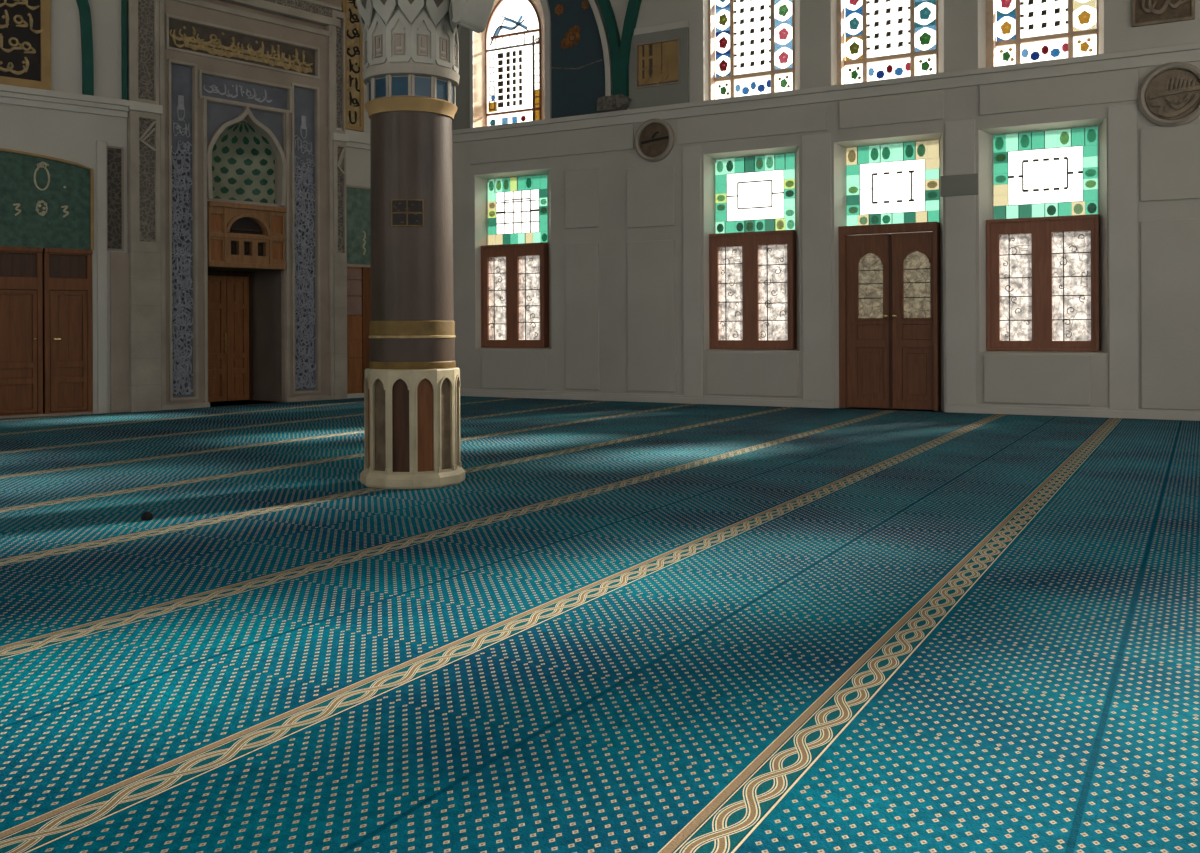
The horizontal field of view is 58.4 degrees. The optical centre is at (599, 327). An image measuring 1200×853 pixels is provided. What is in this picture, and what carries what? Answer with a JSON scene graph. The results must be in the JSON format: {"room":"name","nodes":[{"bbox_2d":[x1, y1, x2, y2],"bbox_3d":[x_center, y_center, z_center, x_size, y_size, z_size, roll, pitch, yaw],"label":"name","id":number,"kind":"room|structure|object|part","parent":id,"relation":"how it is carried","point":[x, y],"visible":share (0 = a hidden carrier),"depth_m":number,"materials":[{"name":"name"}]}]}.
{"room":"mosque","nodes":[
{"label":"mosque","id":0,"kind":"room"},
{"bbox_2d":[0,0,127,413],"bbox_3d":[-10.707,-3.677,11.114,10.930,9.750,0.451,0,0,-40],"label":"wall","id":1,"kind":"structure","parent":0,"point":[66,135],"depth_m":14.07,"materials":[{"name":"white paint"}]},
{"bbox_2d":[0,0,50,89],"bbox_3d":[-8.295,-4.148,12.792,3.188,2.230,0.054,0,0,-40],"label":"calligraphy panel","id":2,"kind":"object","parent":1,"relation":"attached to","point":[25,25],"visible":1,"depth_m":13.62,"materials":[{"name":"paint"}]},
{"bbox_2d":[0,151,89,249],"bbox_3d":[-7.936,-1.632,13.311,2.986,1.235,0.300,0,0,-40],"label":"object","id":3,"kind":"object","parent":1,"relation":"attached to","point":[45,203],"visible":1,"depth_m":13.79,"materials":[{"name":"paint"}]},
{"bbox_2d":[0,412,92,418],"bbox_3d":[-7.841,1.120,13.211,2.986,0.030,0.081,0,0,-40],"label":"baseboard","id":4,"kind":"structure","parent":1,"relation":"attached to","point":[74,413],"depth_m":13.77,"materials":[{"name":"beige stone"}]},
{"bbox_2d":[0,148,93,249],"bbox_3d":[-7.861,-1.646,13.221,3.021,1.242,0.096,0,0,-40],"label":"trim","id":5,"kind":"structure","parent":1,"relation":"attached to","point":[1,149],"depth_m":14.13,"materials":[{"name":"paint"}]},
{"bbox_2d":[0,84,128,117],"bbox_3d":[-10.448,-2.913,10.963,10.730,0.220,0.130,0,0,-40],"label":"trim","id":6,"kind":"structure","parent":1,"relation":"attached to","point":[9,94],"depth_m":13.86,"materials":[{"name":"white paint"}]},
{"bbox_2d":[76,0,93,95],"bbox_3d":[-7.053,-4.325,13.821,0.981,2.619,0.080,0,0,-40],"label":"trim","id":7,"kind":"structure","parent":1,"relation":"attached to","point":[83,5],"depth_m":14.05,"materials":[{"name":"green paint"}]},
{"bbox_2d":[96,141,107,413],"bbox_3d":[-6.592,-0.670,14.214,0.118,3.600,0.045,0,0,-40],"label":"trim","id":8,"kind":"structure","parent":1,"relation":"attached to","point":[101,166],"depth_m":14.19,"materials":[{"name":"white paint"}]},
{"bbox_2d":[106,145,123,250],"bbox_3d":[-6.472,-1.726,14.314,0.229,1.390,0.030,0,0,-40],"label":"wall strip","id":9,"kind":"object","parent":1,"relation":"attached to","point":[114,155],"visible":1,"depth_m":14.32,"materials":[{"name":"beige stone"}]},
{"bbox_2d":[110,252,129,412],"bbox_3d":[-6.417,0.059,14.366,0.254,2.140,0.030,0,0,-40],"label":"trim","id":10,"kind":"structure","parent":1,"relation":"attached to","point":[119,261],"depth_m":14.35,"materials":[{"name":"beige stone"}]},
{"bbox_2d":[121,0,126,99],"bbox_3d":[-6.377,-4.456,14.384,0.051,2.830,0.080,0,0,-40],"label":"trim","id":11,"kind":"structure","parent":1,"relation":"attached to","point":[123,2],"depth_m":14.36,"materials":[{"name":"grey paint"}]},
{"bbox_2d":[200,0,368,405],"bbox_3d":[-5.165,-3.702,16.879,1.300,9.750,5.232,0,0,42],"label":"wall","id":12,"kind":"structure","parent":0,"point":[259,299],"depth_m":16.50,"materials":[{"name":"grey paint"}]},
{"bbox_2d":[127,0,162,411],"bbox_3d":[-6.198,-1.922,14.576,0.200,6.100,0.464,0,0,42],"label":"stone pilaster","id":13,"kind":"object","parent":12,"relation":"attached to","point":[143,120],"visible":0.97,"depth_m":14.55,"materials":[{"name":"beige stone"}]},
{"bbox_3d":[-6.227,-4.007,14.599,0.140,1.930,0.414,0,0,42],"label":"frame","id":14,"kind":"part","parent":13,"relation":"part of","materials":[{"name":"beige stone"}]},
{"bbox_3d":[-6.210,-1.972,14.593,0.160,1.900,0.414,0,0,42],"label":"pilaster frame","id":15,"kind":"part","parent":13,"relation":"part of","materials":[{"name":"beige stone"}]},
{"bbox_2d":[208,270,252,401],"bbox_3d":[-5.853,0.126,16.333,0.130,2.000,1.214,0,0,42],"label":"door","id":16,"kind":"structure","parent":12,"relation":"in","point":[230,293],"depth_m":16.49,"materials":[{"name":"brown wood"}]},
{"bbox_3d":[-5.725,0.231,16.409,0.040,0.290,0.030,0,0,42],"label":"handle","id":17,"kind":"part","parent":16,"relation":"part of","materials":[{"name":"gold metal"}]},
{"bbox_2d":[208,267,281,401],"bbox_3d":[-5.592,0.075,16.115,0.950,2.100,1.334,0,0,42],"label":"trim","id":18,"kind":"structure","parent":12,"relation":"attached to","point":[209,268],"depth_m":16.37,"materials":[{"name":"paint"}]},
{"bbox_2d":[159,0,341,409],"bbox_3d":[-5.326,-1.961,15.996,0.720,6.170,3.048,0,0,42],"label":"portal","id":19,"kind":"object","parent":12,"relation":"attached to","point":[220,66],"visible":0.99,"depth_m":15.96,"materials":[{"name":"beige stone"}]},
{"bbox_3d":[-5.880,-1.354,15.049,0.045,4.640,0.330,0,0,42],"label":"script panel","id":20,"kind":"part","parent":19,"relation":"part of","materials":[{"name":"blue stone"}]},
{"bbox_2d":[212,122,275,203],"bbox_3d":[-5.454,-2.430,15.982,0.550,1.290,1.234,0,0,42],"label":"hood","id":21,"kind":"object","parent":19,"relation":"attached to","point":[243,156],"depth_m":16.22,"materials":[{"name":"green tile"}]},
{"bbox_3d":[-5.421,-1.826,15.956,0.530,0.080,1.234,0,0,42],"label":"niche sill","id":22,"kind":"part","parent":19,"relation":"part of","materials":[{"name":"beige stone"}]},
{"bbox_2d":[207,201,286,269],"bbox_3d":[-5.176,-1.342,15.740,0.160,0.930,1.234,0,0,42],"label":"wooden balcony","id":23,"kind":"object","parent":19,"relation":"attached to","point":[249,236],"visible":1,"depth_m":15.71,"materials":[{"name":"beige wood"}]},
{"bbox_3d":[-5.523,-1.117,15.397,0.055,0.298,0.185,0,0,42],"label":"inset panel","id":24,"kind":"part","parent":23,"relation":"part of","materials":[{"name":"orange wood"}]},
{"bbox_3d":[-5.524,-1.517,15.397,0.055,0.242,0.185,0,0,42],"label":"inset panel","id":25,"kind":"part","parent":23,"relation":"part of","materials":[{"name":"orange wood"}]},
{"bbox_3d":[-5.149,-1.521,15.715,0.055,0.306,0.714,0,0,42],"label":"arch moulding","id":26,"kind":"part","parent":23,"relation":"part of","materials":[{"name":"beige wood"}]},
{"bbox_3d":[-4.876,-1.157,16.126,0.055,0.260,0.185,0,0,42],"label":"inset panel","id":27,"kind":"part","parent":23,"relation":"part of","materials":[{"name":"orange wood"}]},
{"bbox_3d":[-4.878,-1.548,16.126,0.055,0.260,0.185,0,0,42],"label":"inset panel","id":28,"kind":"part","parent":23,"relation":"part of","materials":[{"name":"orange wood"}]},
{"bbox_3d":[-5.136,-4.787,15.818,0.160,0.120,3.009,0,0,42],"label":"moulding","id":29,"kind":"part","parent":19,"relation":"part of","materials":[{"name":"beige stone"}]},
{"bbox_3d":[-4.571,-1.359,16.524,0.045,4.640,0.398,0,0,42],"label":"script panel","id":30,"kind":"part","parent":19,"relation":"part of","materials":[{"name":"blue stone"}]},
{"bbox_3d":[-5.134,-5.017,15.814,0.170,0.060,3.047,0,0,42],"label":"moulding","id":31,"kind":"part","parent":19,"relation":"part of","materials":[{"name":"beige stone"}]},
{"bbox_2d":[331,10,348,399],"bbox_3d":[-4.128,-1.931,16.909,0.200,6.100,0.283,0,0,42],"label":"stone pilaster","id":32,"kind":"object","parent":12,"relation":"attached to","point":[339,138],"visible":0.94,"depth_m":16.88,"materials":[{"name":"beige stone"}]},
{"bbox_3d":[-4.157,-4.016,16.933,0.140,1.930,0.233,0,0,42],"label":"frame","id":33,"kind":"part","parent":32,"relation":"part of","materials":[{"name":"beige stone"}]},
{"bbox_3d":[-4.140,-1.981,16.926,0.160,1.900,0.233,0,0,42],"label":"pilaster frame","id":34,"kind":"part","parent":32,"relation":"part of","materials":[{"name":"beige stone"}]},
{"bbox_2d":[325,127,369,149],"bbox_3d":[-3.749,-3.023,17.424,0.110,0.260,1.741,0,0,42],"label":"trim","id":35,"kind":"structure","parent":12,"relation":"attached to","point":[357,139],"depth_m":17.21,"materials":[{"name":"white paint"}]},
{"bbox_2d":[341,0,363,131],"bbox_3d":[-3.964,-4.327,17.219,0.050,2.310,0.394,0,0,42],"label":"calligraphy panel","id":36,"kind":"object","parent":12,"relation":"attached to","point":[354,84],"visible":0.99,"depth_m":17.23,"materials":[{"name":"paint"}]},
{"bbox_2d":[346,147,369,186],"bbox_3d":[-3.660,-2.579,17.582,0.031,0.630,1.389,0,0,42],"label":"wall panel","id":37,"kind":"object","parent":12,"relation":"attached to","point":[357,160],"depth_m":17.29,"materials":[{"name":"white paint"}]},
{"bbox_2d":[346,185,370,266],"bbox_3d":[-3.724,-1.633,17.476,0.050,1.300,1.139,0,0,42],"label":"marble panel","id":38,"kind":"object","parent":12,"relation":"attached to","point":[358,209],"visible":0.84,"depth_m":17.29,"materials":[{"name":"green stone"}]},
{"bbox_2d":[347,266,370,397],"bbox_3d":[-3.702,0.067,17.462,0.090,2.100,1.139,0,0,42],"label":"panelling","id":39,"kind":"object","parent":12,"relation":"attached to","point":[358,278],"visible":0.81,"depth_m":17.24,"materials":[{"name":"orange wood"}]},
{"bbox_2d":[353,84,369,132],"bbox_3d":[-3.653,-5.829,17.613,0.023,5.310,1.314,0,0,42],"label":"trim","id":40,"kind":"structure","parent":12,"relation":"attached to","point":[366,117],"depth_m":17.43,"materials":[{"name":"white paint"}]},
{"bbox_2d":[0,396,1199,852],"bbox_3d":[-2.383,1.111,6.859,31.090,0.001,29.534,0,0,0],"label":"floor","id":41,"kind":"structure","parent":0,"point":[626,627],"depth_m":3.83,"materials":[{"name":"teal carpet"}]},
{"bbox_2d":[0,246,42,415],"bbox_3d":[-7.515,0.054,13.635,0.738,2.160,0.391,0,0,-40],"label":"door","id":42,"kind":"structure","parent":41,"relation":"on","point":[21,292],"depth_m":13.62,"materials":[{"name":"brown wood"}]},
{"bbox_3d":[-7.538,-0.796,13.659,0.618,0.300,0.270,0,0,-40],"label":"transom panel","id":43,"kind":"part","parent":42,"relation":"part of","materials":[{"name":"brown wood"}]},
{"bbox_3d":[-7.439,0.298,13.545,0.608,1.560,0.045,0,0,-40],"label":"cupboard door","id":44,"kind":"part","parent":42,"relation":"part of","materials":[{"name":"brown wood"}]},
{"bbox_3d":[-7.517,-0.996,13.632,0.738,0.060,0.340,0,0,-40],"label":"cornice","id":45,"kind":"part","parent":42,"relation":"part of","materials":[{"name":"brown wood"}]},
{"bbox_2d":[42,248,92,413],"bbox_3d":[-6.993,0.051,14.068,0.570,2.160,0.391,0,0,-40],"label":"door","id":46,"kind":"structure","parent":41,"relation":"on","point":[66,273],"depth_m":13.97,"materials":[{"name":"brown wood"}]},
{"bbox_3d":[-6.995,-0.999,14.065,0.570,0.060,0.340,0,0,-40],"label":"cornice","id":47,"kind":"part","parent":46,"relation":"part of","materials":[{"name":"brown wood"}]},
{"bbox_3d":[-7.017,-0.798,14.092,0.450,0.300,0.270,0,0,-40],"label":"transom panel","id":48,"kind":"part","parent":46,"relation":"part of","materials":[{"name":"brown wood"}]},
{"bbox_3d":[-6.918,0.296,13.978,0.440,1.560,0.045,0,0,-40],"label":"cupboard door","id":49,"kind":"part","parent":46,"relation":"part of","materials":[{"name":"brown wood"}]},
{"bbox_2d":[141,511,152,520],"bbox_3d":[-2.624,1.086,6.217,0.065,0.050,0.055,0,0,-40],"label":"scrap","id":50,"kind":"object","parent":41,"relation":"on","point":[147,515],"visible":1,"depth_m":6.20,"materials":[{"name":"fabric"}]},
{"bbox_2d":[356,0,464,489],"bbox_3d":[-1.349,-0.958,7.700,1.200,4.129,1.200,0,0,-10],"label":"stone pillar","id":51,"kind":"structure","parent":41,"relation":"on","point":[411,77],"depth_m":7.44,"materials":[{"name":"beige stone"}]},
{"bbox_3d":[-1.353,-1.780,7.700,0.690,0.077,0.690,0,0,-10],"label":"capital moulding","id":52,"kind":"part","parent":51,"relation":"part of","materials":[{"name":"beige stone"}]},
{"bbox_3d":[-1.342,0.645,7.700,0.688,0.722,0.688,0,0,-10],"label":"arcaded casing","id":53,"kind":"part","parent":51,"relation":"part of","materials":[{"name":"beige stone"}]},
{"bbox_2d":[452,0,494,32],"bbox_3d":[2.550,-5.300,5.489,8.090,6.423,0.290,0,0,29],"label":"arch","id":54,"kind":"object","parent":51,"relation":"on","point":[473,15],"visible":1,"depth_m":7.39,"materials":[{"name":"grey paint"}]},
{"bbox_2d":[452,0,1199,411],"bbox_3d":[4.590,-3.746,13.992,18.527,9.750,0.500,0,0,29],"label":"wall","id":55,"kind":"structure","parent":0,"point":[612,234],"depth_m":15.51,"materials":[{"name":"white paint"}]},
{"bbox_2d":[452,26,469,129],"bbox_3d":[-2.657,-4.363,17.792,1.233,2.250,0.023,0,0,29],"label":"trim","id":56,"kind":"structure","parent":55,"relation":"attached to","point":[461,120],"depth_m":17.54,"materials":[{"name":"grey paint"}]},
{"bbox_2d":[470,0,550,127],"bbox_3d":[-1.365,-4.509,17.230,1.532,2.581,0.350,0,0,29],"label":"window","id":57,"kind":"structure","parent":55,"relation":"in","point":[480,108],"depth_m":17.43,"materials":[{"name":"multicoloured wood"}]},
{"bbox_3d":[-1.408,-4.357,17.427,1.083,2.236,0.050,0,0,29],"label":"frame","id":58,"kind":"part","parent":57,"relation":"part of","materials":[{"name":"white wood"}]},
{"bbox_3d":[-1.406,-4.349,17.430,1.053,2.221,0.018,0,0,29],"label":"stained pane","id":59,"kind":"part","parent":57,"relation":"part of","materials":[{"name":"white glass"}]},
{"bbox_2d":[475,168,550,348],"bbox_3d":[-1.319,-1.077,17.241,1.470,2.825,0.340,0,0,29],"label":"window","id":60,"kind":"structure","parent":55,"relation":"in","point":[521,251],"depth_m":17.33,"materials":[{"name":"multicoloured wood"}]},
{"bbox_3d":[-1.656,-0.483,17.470,0.388,1.370,0.005,0,0,29],"label":"frosted pane","id":61,"kind":"part","parent":60,"relation":"part of","materials":[{"name":"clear glass"}]},
{"bbox_3d":[-1.383,-0.516,17.353,1.246,1.665,0.210,0,0,29],"label":"casement frame","id":62,"kind":"part","parent":60,"relation":"part of","materials":[{"name":"red wood"}]},
{"bbox_3d":[-1.333,-1.904,17.402,1.216,1.130,0.050,0,0,29],"label":"transom frame","id":63,"kind":"part","parent":60,"relation":"part of","materials":[{"name":"glass"}]},
{"bbox_3d":[-1.334,-1.899,17.399,1.176,1.100,0.012,0,0,29],"label":"stained transom pane","id":64,"kind":"part","parent":60,"relation":"part of","materials":[{"name":"green glass"}]},
{"bbox_3d":[-1.117,-0.485,17.166,0.442,1.370,0.005,0,0,29],"label":"frosted pane","id":65,"kind":"part","parent":60,"relation":"part of","materials":[{"name":"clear glass"}]},
{"bbox_2d":[481,350,545,389],"bbox_3d":[-1.376,0.656,17.071,1.224,0.620,0.041,0,0,29],"label":"trim","id":66,"kind":"structure","parent":55,"relation":"attached to","point":[504,369],"depth_m":17.04,"materials":[{"name":"white paint"}]},
{"bbox_2d":[470,124,633,164],"bbox_3d":[-0.799,-2.849,16.737,2.991,0.375,0.043,0,0,29],"label":"trim","id":67,"kind":"structure","parent":55,"relation":"attached to","point":[619,137],"depth_m":16.68,"materials":[{"name":"white paint"}]},
{"bbox_2d":[535,0,604,118],"bbox_3d":[-0.672,-4.745,16.662,1.797,3.005,0.037,0,0,29],"label":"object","id":68,"kind":"object","parent":55,"relation":"attached to","point":[577,57],"visible":1,"depth_m":16.48,"materials":[{"name":"blue paint"}]},
{"bbox_2d":[565,242,598,389],"bbox_3d":[-0.274,-0.181,16.447,0.586,2.245,0.040,0,0,29],"label":"trim","id":69,"kind":"structure","parent":55,"relation":"attached to","point":[581,259],"depth_m":16.43,"materials":[{"name":"white paint"}]},
{"bbox_2d":[565,168,598,228],"bbox_3d":[-0.281,-1.979,16.447,0.586,0.889,0.040,0,0,29],"label":"trim","id":70,"kind":"structure","parent":55,"relation":"attached to","point":[581,186],"depth_m":16.42,"materials":[{"name":"white paint"}]},
{"bbox_2d":[589,0,611,95],"bbox_3d":[-0.654,-4.929,16.615,1.899,2.953,0.100,0,0,29],"label":"trim","id":71,"kind":"structure","parent":55,"relation":"attached to","point":[594,5],"depth_m":16.15,"materials":[{"name":"paint"}]},
{"bbox_2d":[597,0,620,94],"bbox_3d":[-0.581,-5.065,16.568,2.094,3.200,0.110,0,0,29],"label":"trim","id":72,"kind":"structure","parent":55,"relation":"attached to","point":[605,5],"depth_m":16.08,"materials":[{"name":"green paint"}]},
{"bbox_2d":[597,94,630,112],"bbox_3d":[0.227,-3.356,16.047,0.535,0.210,0.230,0,0,29],"label":"stone corbel","id":73,"kind":"object","parent":55,"relation":"attached to","point":[619,102],"visible":1,"depth_m":15.98,"materials":[{"name":"grey stone"}]},
{"bbox_2d":[617,0,641,96],"bbox_3d":[2.013,-5.870,15.094,3.998,4.820,0.126,0,0,29],"label":"trim","id":74,"kind":"structure","parent":55,"relation":"attached to","point":[633,7],"depth_m":15.95,"materials":[{"name":"green paint"}]},
{"bbox_2d":[627,240,674,391],"bbox_3d":[0.754,-0.175,15.867,0.777,2.223,0.041,0,0,29],"label":"trim","id":75,"kind":"structure","parent":55,"relation":"attached to","point":[650,264],"depth_m":15.84,"materials":[{"name":"white paint"}]},
{"bbox_2d":[627,165,674,227],"bbox_3d":[0.746,-1.937,15.867,0.777,0.887,0.041,0,0,29],"label":"trim","id":76,"kind":"structure","parent":55,"relation":"attached to","point":[650,190],"depth_m":15.84,"materials":[{"name":"white paint"}]},
{"bbox_2d":[634,118,674,161],"bbox_3d":[0.790,-2.765,15.803,0.637,0.637,0.085,0,0,29],"label":"wall medallion","id":77,"kind":"object","parent":55,"relation":"attached to","point":[654,139],"visible":1,"depth_m":15.80,"materials":[{"name":"beige stone"}]},
{"bbox_2d":[629,27,688,108],"bbox_3d":[0.858,-3.804,15.776,0.974,1.099,0.060,0,0,29],"label":"relief panel","id":78,"kind":"object","parent":55,"relation":"attached to","point":[658,61],"visible":1,"depth_m":15.76,"materials":[{"name":"grey paint"}]},
{"bbox_3d":[0.851,-3.884,15.774,0.724,0.659,0.050,0,0,29],"label":"moulding","id":79,"kind":"part","parent":78,"relation":"part of","materials":[{"name":"beige stone"}]},
{"bbox_2d":[633,20,688,34],"bbox_3d":[0.866,-4.403,15.793,0.974,0.100,0.041,0,0,29],"label":"trim","id":80,"kind":"structure","parent":55,"relation":"attached to","point":[681,24],"depth_m":15.75,"materials":[{"name":"white paint"}]},
{"bbox_2d":[683,146,701,396],"bbox_3d":[1.339,-0.816,15.535,0.285,3.620,0.040,0,0,29],"label":"trim","id":81,"kind":"structure","parent":55,"relation":"attached to","point":[692,181],"depth_m":15.51,"materials":[{"name":"white paint"}]},
{"bbox_2d":[703,0,799,100],"bbox_3d":[2.148,-4.627,15.266,1.545,2.765,0.322,0,0,29],"label":"window","id":82,"kind":"structure","parent":55,"relation":"in","point":[710,9],"depth_m":15.46,"materials":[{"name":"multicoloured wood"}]},
{"bbox_2d":[704,146,799,350],"bbox_3d":[2.198,-1.092,15.257,1.438,2.825,0.340,0,0,29],"label":"window","id":83,"kind":"structure","parent":55,"relation":"in","point":[757,239],"depth_m":15.31,"materials":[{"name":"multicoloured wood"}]},
{"bbox_3d":[1.887,-0.498,15.471,0.402,1.370,0.005,0,0,29],"label":"frosted pane","id":84,"kind":"part","parent":83,"relation":"part of","materials":[{"name":"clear glass"}]},
{"bbox_3d":[2.170,-0.532,15.349,1.294,1.665,0.210,0,0,29],"label":"casement frame","id":85,"kind":"part","parent":83,"relation":"part of","materials":[{"name":"red wood"}]},
{"bbox_3d":[2.220,-1.920,15.397,1.264,1.130,0.050,0,0,29],"label":"transom frame","id":86,"kind":"part","parent":83,"relation":"part of","materials":[{"name":"green glass"}]},
{"bbox_3d":[2.218,-1.915,15.395,1.224,1.100,0.012,0,0,29],"label":"stained transom pane","id":87,"kind":"part","parent":83,"relation":"part of","materials":[{"name":"green glass"}]},
{"bbox_3d":[2.446,-0.501,15.155,0.459,1.370,0.005,0,0,29],"label":"frosted pane","id":88,"kind":"part","parent":83,"relation":"part of","materials":[{"name":"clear glass"}]},
{"bbox_2d":[677,102,827,144],"bbox_3d":[2.109,-2.862,15.096,2.241,0.375,0.041,0,0,29],"label":"trim","id":89,"kind":"structure","parent":55,"relation":"attached to","point":[810,117],"depth_m":15.05,"materials":[{"name":"white paint"}]},
{"bbox_2d":[707,353,797,396],"bbox_3d":[2.131,0.650,15.093,1.360,0.600,0.040,0,0,29],"label":"trim","id":90,"kind":"structure","parent":55,"relation":"attached to","point":[747,374],"depth_m":15.06,"materials":[{"name":"white paint"}]},
{"bbox_2d":[802,133,831,400],"bbox_3d":[2.956,-0.823,14.623,0.407,3.620,0.040,0,0,29],"label":"trim","id":91,"kind":"structure","parent":55,"relation":"attached to","point":[816,149],"depth_m":14.61,"materials":[{"name":"white paint"}]},
{"bbox_2d":[452,42,1199,142],"bbox_3d":[4.480,-3.170,13.740,17.677,0.200,0.092,0,0,29],"label":"trim","id":92,"kind":"structure","parent":55,"relation":"attached to","point":[1157,56],"depth_m":14.30,"materials":[{"name":"white paint"}]},
{"bbox_2d":[460,389,1199,420],"bbox_3d":[4.503,1.022,13.749,17.677,0.115,0.057,0,0,29],"label":"baseboard","id":93,"kind":"structure","parent":55,"relation":"attached to","point":[1192,415],"depth_m":14.73,"materials":[{"name":"white stone"}]},
{"bbox_2d":[831,0,943,85],"bbox_3d":[3.823,-4.635,14.320,1.541,2.765,0.322,0,0,29],"label":"window","id":94,"kind":"structure","parent":55,"relation":"in","point":[839,12],"depth_m":14.54,"materials":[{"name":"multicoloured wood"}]},
{"bbox_2d":[834,132,943,411],"bbox_3d":[3.873,-0.715,14.307,1.433,3.595,0.330,0,0,29],"label":"door","id":95,"kind":"structure","parent":55,"relation":"in","point":[888,267],"depth_m":14.34,"materials":[{"name":"brown wood"}]},
{"bbox_2d":[859,253,882,317],"bbox_3d":[3.643,-0.578,14.458,0.365,0.912,0.006,0,0,29],"label":"window pane","id":96,"kind":"object","parent":95,"relation":"attached to","point":[870,264],"depth_m":14.45,"materials":[{"name":"beige glass"}]},
{"bbox_3d":[3.863,-0.150,14.371,1.324,2.465,0.230,0,0,29],"label":"frame","id":97,"kind":"part","parent":95,"relation":"part of","materials":[{"name":"brown wood"}]},
{"bbox_3d":[3.924,-1.928,14.432,1.243,1.090,0.012,0,0,29],"label":"stained transom pane","id":98,"kind":"part","parent":95,"relation":"part of","materials":[{"name":"green glass"}]},
{"bbox_2d":[904,251,930,317],"bbox_3d":[4.176,-0.581,14.157,0.383,0.912,0.006,0,0,29],"label":"window pane","id":99,"kind":"object","parent":95,"relation":"attached to","point":[917,264],"depth_m":14.15,"materials":[{"name":"beige glass"}]},
{"bbox_2d":[839,90,943,128],"bbox_3d":[3.822,-2.870,14.129,1.362,0.375,0.041,0,0,29],"label":"trim","id":100,"kind":"structure","parent":55,"relation":"attached to","point":[928,105],"depth_m":14.10,"materials":[{"name":"white paint"}]},
{"bbox_2d":[940,173,978,196],"bbox_3d":[4.575,-1.819,13.677,0.468,0.268,0.018,0,0,30],"label":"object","id":101,"kind":"structure","parent":55,"relation":"attached to","point":[963,184],"depth_m":13.67,"materials":[{"name":"grey paint"}]},
{"bbox_2d":[945,119,976,404],"bbox_3d":[4.599,-0.831,13.696,0.370,3.620,0.040,0,0,29],"label":"trim","id":102,"kind":"structure","parent":55,"relation":"attached to","point":[960,211],"depth_m":13.67,"materials":[{"name":"white paint"}]},
{"bbox_2d":[984,355,1090,404],"bbox_3d":[5.383,0.636,13.257,1.223,0.600,0.041,0,0,29],"label":"trim","id":103,"kind":"structure","parent":55,"relation":"attached to","point":[1025,379],"depth_m":13.24,"materials":[{"name":"white paint"}]},
{"bbox_2d":[978,0,1103,67],"bbox_3d":[5.489,-4.642,13.380,1.447,2.765,0.322,0,0,29],"label":"window","id":104,"kind":"structure","parent":55,"relation":"in","point":[988,16],"depth_m":13.60,"materials":[{"name":"multicoloured glass"}]},
{"bbox_2d":[978,118,1106,352],"bbox_3d":[5.520,-1.107,13.382,1.469,2.825,0.340,0,0,29],"label":"window","id":105,"kind":"structure","parent":55,"relation":"in","point":[1000,222],"depth_m":13.40,"materials":[{"name":"red wood"}]},
{"bbox_3d":[5.254,-0.514,13.571,0.405,1.370,0.005,0,0,29],"label":"frosted pane","id":106,"kind":"part","parent":105,"relation":"part of","materials":[{"name":"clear glass"}]},
{"bbox_3d":[5.539,-0.547,13.447,1.302,1.665,0.210,0,0,29],"label":"casement frame","id":107,"kind":"part","parent":105,"relation":"part of","materials":[{"name":"red wood"}]},
{"bbox_3d":[5.589,-1.935,13.496,1.272,1.130,0.050,0,0,29],"label":"transom frame","id":108,"kind":"part","parent":105,"relation":"part of","materials":[{"name":"glass"}]},
{"bbox_3d":[5.588,-1.930,13.494,1.232,1.100,0.012,0,0,29],"label":"stained transom pane","id":109,"kind":"part","parent":105,"relation":"part of","materials":[{"name":"green glass"}]},
{"bbox_3d":[5.817,-0.516,13.253,0.462,1.370,0.005,0,0,29],"label":"frosted pane","id":110,"kind":"part","parent":105,"relation":"part of","materials":[{"name":"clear glass"}]},
{"bbox_2d":[980,68,1138,115],"bbox_3d":[5.584,-2.878,13.135,1.799,0.375,0.041,0,0,29],"label":"trim","id":111,"kind":"structure","parent":55,"relation":"attached to","point":[1119,85],"depth_m":13.10,"materials":[{"name":"white paint"}]},
{"bbox_2d":[1108,104,1138,409],"bbox_3d":[6.225,-0.838,12.778,0.311,3.620,0.040,0,0,29],"label":"trim","id":112,"kind":"structure","parent":55,"relation":"attached to","point":[1122,119],"depth_m":12.76,"materials":[{"name":"white paint"}]},
{"bbox_2d":[1132,0,1194,26],"bbox_3d":[6.580,-3.939,12.554,0.653,0.750,0.050,0,0,29],"label":"relief panel","id":113,"kind":"object","parent":55,"relation":"attached to","point":[1144,12],"visible":1,"depth_m":12.56,"materials":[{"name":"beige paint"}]},
{"bbox_2d":[1137,62,1199,126],"bbox_3d":[6.667,-2.717,12.487,0.755,0.755,0.085,0,0,29],"label":"wall medallion","id":114,"kind":"object","parent":55,"relation":"attached to","point":[1169,95],"visible":1,"depth_m":12.49,"materials":[{"name":"beige stone"}]},
{"bbox_2d":[1140,123,1199,201],"bbox_3d":[6.821,-1.928,12.439,1.006,0.864,0.040,0,0,29],"label":"trim","id":115,"kind":"structure","parent":55,"relation":"attached to","point":[1169,156],"depth_m":12.51,"materials":[{"name":"white paint"}]},
{"bbox_2d":[1141,218,1199,409],"bbox_3d":[6.829,-0.157,12.439,1.006,2.212,0.040,0,0,29],"label":"wall panel","id":116,"kind":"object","parent":55,"relation":"attached to","point":[1170,249],"depth_m":12.51,"materials":[{"name":"white paint"}]}
]}

